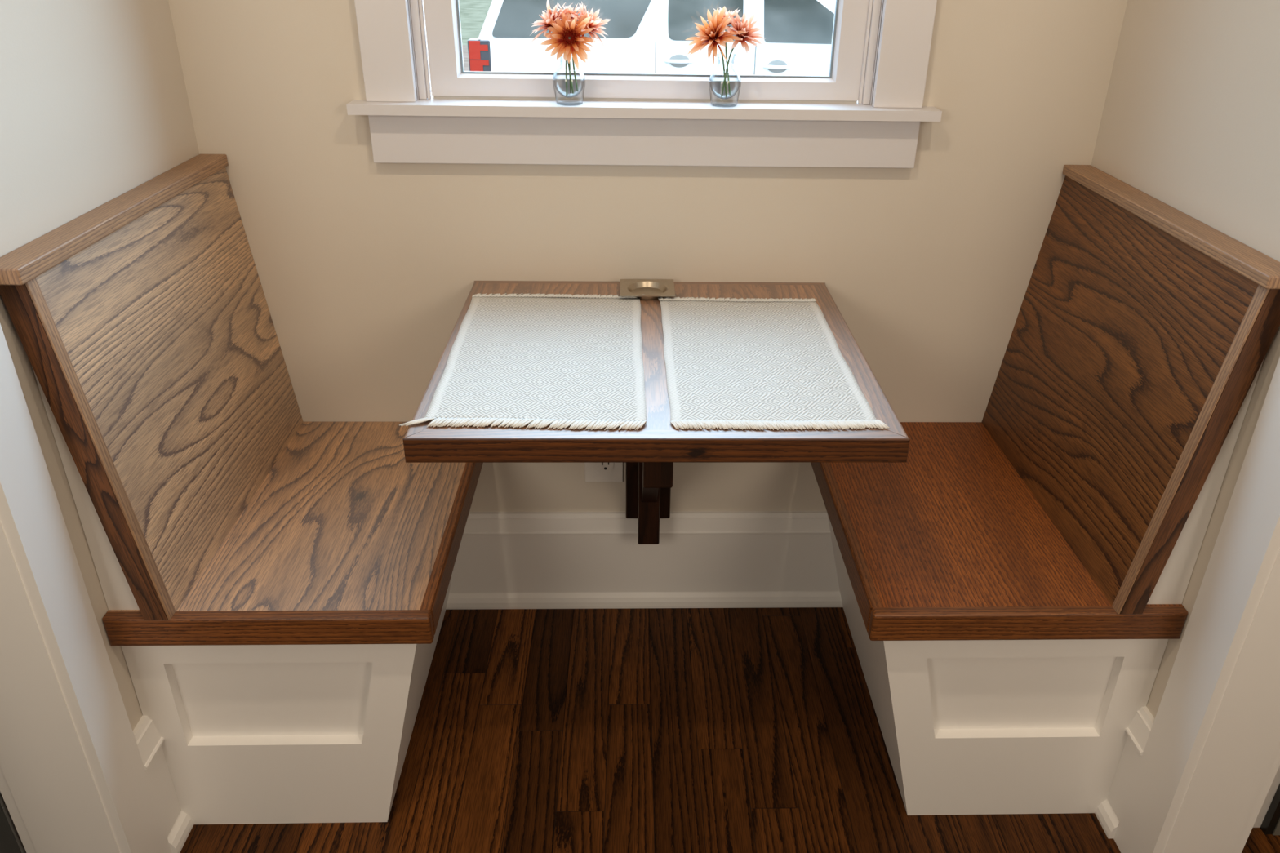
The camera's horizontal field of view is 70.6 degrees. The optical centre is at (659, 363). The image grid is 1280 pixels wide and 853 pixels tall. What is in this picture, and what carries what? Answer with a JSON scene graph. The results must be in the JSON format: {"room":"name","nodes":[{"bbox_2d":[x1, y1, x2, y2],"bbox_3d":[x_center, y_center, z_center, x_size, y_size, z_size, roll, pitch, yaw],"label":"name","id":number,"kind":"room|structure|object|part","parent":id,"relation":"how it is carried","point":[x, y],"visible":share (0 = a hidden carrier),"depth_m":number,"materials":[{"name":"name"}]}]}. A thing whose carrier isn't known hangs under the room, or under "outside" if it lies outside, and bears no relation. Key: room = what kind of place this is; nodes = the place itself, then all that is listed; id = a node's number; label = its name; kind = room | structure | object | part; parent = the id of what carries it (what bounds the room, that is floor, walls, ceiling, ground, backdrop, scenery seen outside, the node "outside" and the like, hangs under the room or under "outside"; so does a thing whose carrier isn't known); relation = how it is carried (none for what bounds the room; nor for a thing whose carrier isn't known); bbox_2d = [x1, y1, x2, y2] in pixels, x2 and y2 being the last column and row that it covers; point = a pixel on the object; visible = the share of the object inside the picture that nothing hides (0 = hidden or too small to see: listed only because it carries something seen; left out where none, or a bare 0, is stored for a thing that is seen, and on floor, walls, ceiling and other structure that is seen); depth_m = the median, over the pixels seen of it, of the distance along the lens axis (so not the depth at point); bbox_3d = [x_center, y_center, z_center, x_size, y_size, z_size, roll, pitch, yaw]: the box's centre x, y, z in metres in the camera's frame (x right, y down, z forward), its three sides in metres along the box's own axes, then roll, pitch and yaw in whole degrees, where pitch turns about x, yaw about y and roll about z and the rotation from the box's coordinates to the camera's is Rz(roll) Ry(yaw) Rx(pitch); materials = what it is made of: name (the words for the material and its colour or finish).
{"room":"breakfast nook","nodes":[
{"label":"breakfast nook","id":0,"kind":"room"},
{"bbox_2d":[0,0,199,731],"bbox_3d":[-0.839,-0.451,1.194,0.100,2.460,0.608,0,26,-2],"label":"wall","id":1,"kind":"structure","parent":0,"point":[95,107],"depth_m":1.23,"materials":[{"name":"beige paint"}]},
{"bbox_2d":[133,715,193,852],"bbox_3d":[-0.786,0.662,1.435,0.028,0.247,0.079,0,26,-2],"label":"baseboard","id":2,"kind":"structure","parent":1,"relation":"attached to","point":[177,824],"depth_m":1.42,"materials":[{"name":"white paint"}]},
{"bbox_2d":[0,323,1279,852],"bbox_3d":[0.006,-0.322,0.957,5.600,2.460,0.152,0,26,-2],"label":"wall","id":3,"kind":"structure","parent":0,"point":[1257,485],"depth_m":1.23,"materials":[{"name":"white paint"}]},
{"bbox_2d":[0,449,140,852],"bbox_3d":[-0.837,-0.216,0.889,0.150,2.300,0.018,0,26,-2],"label":"door frame","id":4,"kind":"structure","parent":3,"relation":"attached to","point":[59,789],"depth_m":1.22,"materials":[{"name":"white paint"}]},
{"bbox_2d":[1143,486,1279,852],"bbox_3d":[0.847,-0.211,0.941,0.140,2.300,0.018,0,26,-2],"label":"door frame","id":5,"kind":"structure","parent":3,"relation":"attached to","point":[1228,765],"depth_m":1.29,"materials":[{"name":"white paint"}]},
{"bbox_2d":[168,0,1127,511],"bbox_3d":[-0.011,-0.605,1.546,2.200,2.460,0.115,0,26,-2],"label":"wall","id":6,"kind":"structure","parent":0,"point":[367,270],"depth_m":1.65,"materials":[{"name":"beige paint"}]},
{"bbox_2d":[584,462,622,482],"bbox_3d":[-0.115,0.191,1.856,0.079,0.122,0.009,0,26,-2],"label":"wall outlet","id":7,"kind":"object","parent":6,"relation":"attached to","point":[593,472],"visible":0.25,"depth_m":1.87,"materials":[{"name":"white plastic"}]},
{"bbox_2d":[596,462,613,470],"bbox_3d":[-0.112,0.207,1.862,0.034,0.027,0.004,0,26,-2],"label":"receptacle","id":8,"kind":"object","parent":7,"relation":"attached to","point":[600,466],"depth_m":1.86,"materials":[{"name":"white plastic"}]},
{"bbox_2d":[346,0,942,168],"bbox_3d":[-0.015,-0.953,1.359,0.998,1.289,0.172,0,26,-2],"label":"window","id":9,"kind":"structure","parent":6,"relation":"in","point":[868,111],"depth_m":1.55,"materials":[{"name":"white paint"}]},
{"bbox_3d":[-0.445,-0.931,1.302,0.082,1.075,0.020,0,26,-2],"label":"casing","id":10,"kind":"part","parent":9,"relation":"part of","materials":[{"name":"white paint"}]},
{"bbox_2d":[552,57,585,106],"bbox_3d":[-0.153,-0.481,1.520,0.055,0.086,0.055,0,26,-2],"label":"bud vase","id":11,"kind":"object","parent":9,"relation":"on","point":[560,57],"visible":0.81,"depth_m":1.52,"materials":[{"name":"clear glass"}]},
{"bbox_2d":[529,0,573,93],"bbox_3d":[-0.180,-0.528,1.503,0.086,0.152,0.086,12,28,22],"label":"chrysanthemum","id":12,"kind":"object","parent":11,"relation":"in","point":[545,22],"visible":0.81,"depth_m":1.48,"materials":[{"name":"pink plant"}]},
{"bbox_3d":[-0.157,-0.506,1.519,0.025,0.101,0.007,6,26,11],"label":"stem","id":13,"kind":"part","parent":12,"relation":"part of","materials":[{"name":"green plant"}]},
{"bbox_2d":[540,12,595,95],"bbox_3d":[-0.149,-0.506,1.484,0.091,0.133,0.065,0,26,-2],"label":"chrysanthemum","id":14,"kind":"object","parent":11,"relation":"in","point":[566,39],"visible":1,"depth_m":1.46,"materials":[{"name":"orange plant"}]},
{"bbox_3d":[-0.150,-0.493,1.505,0.008,0.092,0.019,-16,30,-31],"label":"stem","id":15,"kind":"part","parent":14,"relation":"part of","materials":[{"name":"green plant"}]},
{"bbox_2d":[545,2,594,93],"bbox_3d":[-0.151,-0.528,1.514,0.079,0.144,0.070,18,30,31],"label":"chrysanthemum","id":16,"kind":"object","parent":11,"relation":"in","point":[568,10],"visible":0.46,"depth_m":1.48,"materials":[{"name":"pink plant"}]},
{"bbox_3d":[-0.150,-0.508,1.519,0.003,0.104,0.010,5,26,8],"label":"stem","id":17,"kind":"part","parent":16,"relation":"part of","materials":[{"name":"green plant"}]},
{"bbox_2d":[565,1,610,91],"bbox_3d":[-0.117,-0.527,1.504,0.065,0.142,0.092,16,29,28],"label":"chrysanthemum","id":18,"kind":"object","parent":11,"relation":"in","point":[594,22],"visible":0.62,"depth_m":1.49,"materials":[{"name":"pink plant"}]},
{"bbox_3d":[-0.138,-0.506,1.516,0.013,0.093,0.018,17,30,30],"label":"stem","id":19,"kind":"part","parent":18,"relation":"part of","materials":[{"name":"green plant"}]},
{"bbox_3d":[-0.015,-0.948,1.362,0.742,1.058,0.040,0,26,-2],"label":"sash frame","id":20,"kind":"part","parent":9,"relation":"part of","materials":[{"name":"white paint"}]},
{"bbox_2d":[708,51,741,106],"bbox_3d":[0.111,-0.482,1.531,0.055,0.086,0.055,0,26,-2],"label":"bud vase","id":21,"kind":"object","parent":9,"relation":"on","point":[717,51],"visible":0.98,"depth_m":1.53,"materials":[{"name":"clear glass"}]},
{"bbox_2d":[684,5,746,97],"bbox_3d":[0.086,-0.511,1.492,0.080,0.146,0.096,-17,31,-32],"label":"chrysanthemum","id":22,"kind":"object","parent":21,"relation":"in","point":[711,34],"visible":1,"depth_m":1.48,"materials":[{"name":"orange plant"}]},
{"bbox_3d":[0.104,-0.495,1.524,0.025,0.090,0.007,-11,28,-23],"label":"stem","id":23,"kind":"part","parent":22,"relation":"part of","materials":[{"name":"green plant"}]},
{"bbox_2d":[706,6,742,95],"bbox_3d":[0.113,-0.530,1.532,0.070,0.141,0.071,0,26,-2],"label":"chrysanthemum","id":24,"kind":"object","parent":21,"relation":"in","point":[726,12],"visible":0.34,"depth_m":1.52,"materials":[{"name":"pink plant"}]},
{"bbox_3d":[0.113,-0.507,1.530,0.009,0.102,0.021,-15,30,-30],"label":"stem","id":25,"kind":"part","parent":24,"relation":"part of","materials":[{"name":"green plant"}]},
{"bbox_2d":[716,9,764,96],"bbox_3d":[0.137,-0.514,1.504,0.070,0.138,0.078,24,34,39],"label":"chrysanthemum","id":26,"kind":"object","parent":21,"relation":"in","point":[746,25],"visible":0.91,"depth_m":1.49,"materials":[{"name":"pink plant"}]},
{"bbox_3d":[0.117,-0.498,1.526,0.025,0.090,0.010,-4,26,-10],"label":"stem","id":27,"kind":"part","parent":26,"relation":"part of","materials":[{"name":"green plant"}]},
{"bbox_3d":[0.418,-0.928,1.329,0.084,1.075,0.020,0,26,-2],"label":"casing","id":28,"kind":"part","parent":9,"relation":"part of","materials":[{"name":"white paint"}]},
{"bbox_2d":[445,511,842,609],"bbox_3d":[-0.027,0.428,1.961,1.000,0.238,0.028,0,26,-2],"label":"baseboard","id":29,"kind":"structure","parent":6,"relation":"attached to","point":[704,559],"depth_m":1.96,"materials":[{"name":"white paint"}]},
{"bbox_2d":[402,280,910,544],"bbox_3d":[-0.013,0.212,1.550,0.659,0.532,0.584,0,26,-2],"label":"table","id":30,"kind":"object","parent":6,"relation":"attached to","point":[650,452],"visible":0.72,"depth_m":1.19,"materials":[{"name":"brown wood"}]},
{"bbox_2d":[399,293,646,430],"bbox_3d":[-0.182,-0.021,1.404,0.335,0.006,0.493,0,26,-2],"label":"placemat","id":31,"kind":"object","parent":30,"relation":"on","point":[517,362],"visible":0.98,"depth_m":1.35,"materials":[{"name":"fabric"}]},
{"bbox_2d":[619,279,675,300],"bbox_3d":[-0.023,-0.133,1.637,0.098,0.013,0.082,0,26,-2],"label":"metal tray","id":32,"kind":"object","parent":30,"relation":"on","point":[653,289],"visible":1,"depth_m":1.65,"materials":[{"name":"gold metal"}]},
{"bbox_3d":[-0.021,0.102,1.804,0.092,0.482,0.030,0,26,-2],"label":"wall plate","id":33,"kind":"part","parent":30,"relation":"part of","materials":[{"name":"brown wood"}]},
{"bbox_3d":[-0.020,0.173,1.783,0.043,0.400,0.070,0,26,-2],"label":"post","id":34,"kind":"part","parent":30,"relation":"part of","materials":[{"name":"brown wood"}]},
{"bbox_3d":[-0.008,0.036,1.496,0.043,0.096,0.470,0,26,-2],"label":"support arm","id":35,"kind":"part","parent":30,"relation":"part of","materials":[{"name":"brown wood"}]},
{"bbox_2d":[657,296,889,431],"bbox_3d":[0.151,-0.017,1.408,0.297,0.007,0.481,0,26,-2],"label":"placemat","id":36,"kind":"object","parent":30,"relation":"on","point":[731,362],"visible":1,"depth_m":1.36,"materials":[{"name":"fabric"}]},
{"bbox_2d":[669,54,689,67],"bbox_3d":[0.141,-2.178,6.502,0.150,0.090,0.008,0,26,-2],"label":"door handle","id":37,"kind":"object","parent":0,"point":[671,56],"depth_m":6.49,"materials":[{"name":"white metal"}]},
{"bbox_2d":[180,607,1279,852],"bbox_3d":[0.030,1.528,0.010,5.600,0.060,4.700,0,26,-2],"label":"floor","id":38,"kind":"structure","parent":0,"point":[636,730],"depth_m":1.65,"materials":[{"name":"brown wood"}]},
{"bbox_2d":[0,804,21,852],"bbox_3d":[-1.260,0.496,1.008,0.678,0.900,0.360,0,26,-2],"label":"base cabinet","id":39,"kind":"object","parent":38,"relation":"on","point":[8,843],"visible":1,"depth_m":1.29,"materials":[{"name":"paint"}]},
{"bbox_2d":[0,154,483,824],"bbox_3d":[-0.569,0.210,1.526,0.463,0.990,0.594,0,26,-2],"label":"bench","id":40,"kind":"object","parent":38,"relation":"on","point":[275,584],"visible":0.94,"depth_m":1.40,"materials":[{"name":"brown wood"}]},
{"bbox_3d":[-0.741,0.129,1.182,0.091,0.513,0.018,0,26,-2],"label":"post","id":41,"kind":"part","parent":40,"relation":"part of","materials":[{"name":"brown wood"}]},
{"bbox_3d":[-0.760,0.120,1.200,0.060,0.513,0.016,0,26,-2],"label":"infill panel","id":42,"kind":"part","parent":40,"relation":"part of","materials":[{"name":"white paint"}]},
{"bbox_3d":[-0.747,0.005,1.442,0.094,0.513,0.558,0,26,-2],"label":"backrest","id":43,"kind":"part","parent":40,"relation":"part of","materials":[{"name":"brown wood"}]},
{"bbox_3d":[-0.589,0.517,1.413,0.310,0.170,0.006,0,26,-2],"label":"sunk panel","id":44,"kind":"part","parent":40,"relation":"part of","materials":[{"name":"white paint"}]},
{"bbox_3d":[-0.579,0.260,1.569,0.446,0.051,0.558,0,26,-2],"label":"seat","id":45,"kind":"part","parent":40,"relation":"part of","materials":[{"name":"brown wood"}]},
{"bbox_2d":[810,164,1279,815],"bbox_3d":[0.539,0.212,1.566,0.469,0.986,0.582,0,26,-2],"label":"bench","id":46,"kind":"object","parent":38,"relation":"on","point":[1013,588],"visible":0.94,"depth_m":1.44,"materials":[{"name":"brown wood"}]},
{"bbox_3d":[0.547,0.263,1.604,0.452,0.051,0.558,0,26,-2],"label":"seat","id":47,"kind":"part","parent":46,"relation":"part of","materials":[{"name":"brown wood"}]},
{"bbox_3d":[0.562,0.520,1.448,0.309,0.170,0.006,0,26,-2],"label":"sunk panel","id":48,"kind":"part","parent":46,"relation":"part of","materials":[{"name":"white paint"}]},
{"bbox_3d":[0.721,0.009,1.488,0.103,0.512,0.558,0,26,-2],"label":"backrest","id":49,"kind":"part","parent":46,"relation":"part of","materials":[{"name":"brown wood"}]},
{"bbox_3d":[0.730,0.134,1.228,0.099,0.512,0.018,0,26,-2],"label":"post","id":50,"kind":"part","parent":46,"relation":"part of","materials":[{"name":"brown wood"}]},
{"bbox_3d":[0.749,0.125,1.247,0.070,0.512,0.016,0,26,-2],"label":"infill panel","id":51,"kind":"part","parent":46,"relation":"part of","materials":[{"name":"white paint"}]},
{"bbox_2d":[1260,784,1279,835],"bbox_3d":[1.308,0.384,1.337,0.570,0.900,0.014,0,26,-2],"label":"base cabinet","id":52,"kind":"object","parent":38,"relation":"on","point":[1271,823],"visible":1,"depth_m":1.51,"materials":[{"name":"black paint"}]},
{"bbox_2d":[767,60,787,72],"bbox_3d":[0.850,-2.149,6.537,0.150,0.090,0.008,0,26,-2],"label":"door handle","id":53,"kind":"object","parent":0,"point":[769,62],"depth_m":6.53,"materials":[{"name":"white metal"}]},
{"bbox_2d":[1091,0,1279,719],"bbox_3d":[0.837,-0.448,1.250,0.100,2.460,0.600,0,26,-2],"label":"wall","id":54,"kind":"structure","parent":0,"point":[1190,121],"depth_m":1.30,"materials":[{"name":"beige paint"}]},
{"bbox_2d":[1094,706,1154,839],"bbox_3d":[0.762,0.665,1.486,0.028,0.247,0.072,0,26,-2],"label":"baseboard","id":55,"kind":"structure","parent":54,"relation":"attached to","point":[1108,813],"depth_m":1.48,"materials":[{"name":"white paint"}]},
{"label":"outside","id":56,"kind":"structure","parent":0,"visible":0},
{"bbox_2d":[431,44,469,92],"bbox_3d":[-0.234,-2.204,8.841,60.000,0.100,14.340,0,26,-2],"label":"ground","id":57,"kind":"structure","parent":56,"point":[465,53],"depth_m":13.70,"materials":[{"name":"grey concrete"}]},
{"bbox_2d":[467,0,835,75],"bbox_3d":[0.983,-2.483,7.384,4.760,1.700,1.910,0,26,-2],"label":"parked car","id":58,"kind":"object","parent":57,"relation":"on","point":[643,36],"visible":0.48,"depth_m":6.43,"materials":[{"name":"white paint"}]},
{"bbox_2d":[467,38,491,71],"bbox_3d":[-1.287,-2.210,6.503,0.160,0.236,0.132,0,26,-2],"label":"tail lamp","id":59,"kind":"object","parent":58,"relation":"attached to","point":[479,50],"depth_m":6.44,"materials":[{"name":"red plastic"}]},
{"bbox_3d":[0.142,-2.167,6.480,0.210,0.025,0.054,0,26,-2],"label":"door handle","id":60,"kind":"part","parent":58,"relation":"part of","materials":[{"name":"white paint"}]},
{"bbox_3d":[0.851,-2.138,6.515,0.210,0.025,0.054,0,26,-2],"label":"door handle","id":61,"kind":"part","parent":58,"relation":"part of","materials":[{"name":"white paint"}]},
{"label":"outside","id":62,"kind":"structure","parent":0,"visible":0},
{"bbox_2d":[458,0,492,44],"bbox_3d":[-1.036,-15.128,35.813,120.000,0.100,45.500,0,26,-2],"label":"lawn","id":63,"kind":"structure","parent":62,"point":[473,13],"depth_m":20.05,"materials":[{"name":"green plant"}]}
]}

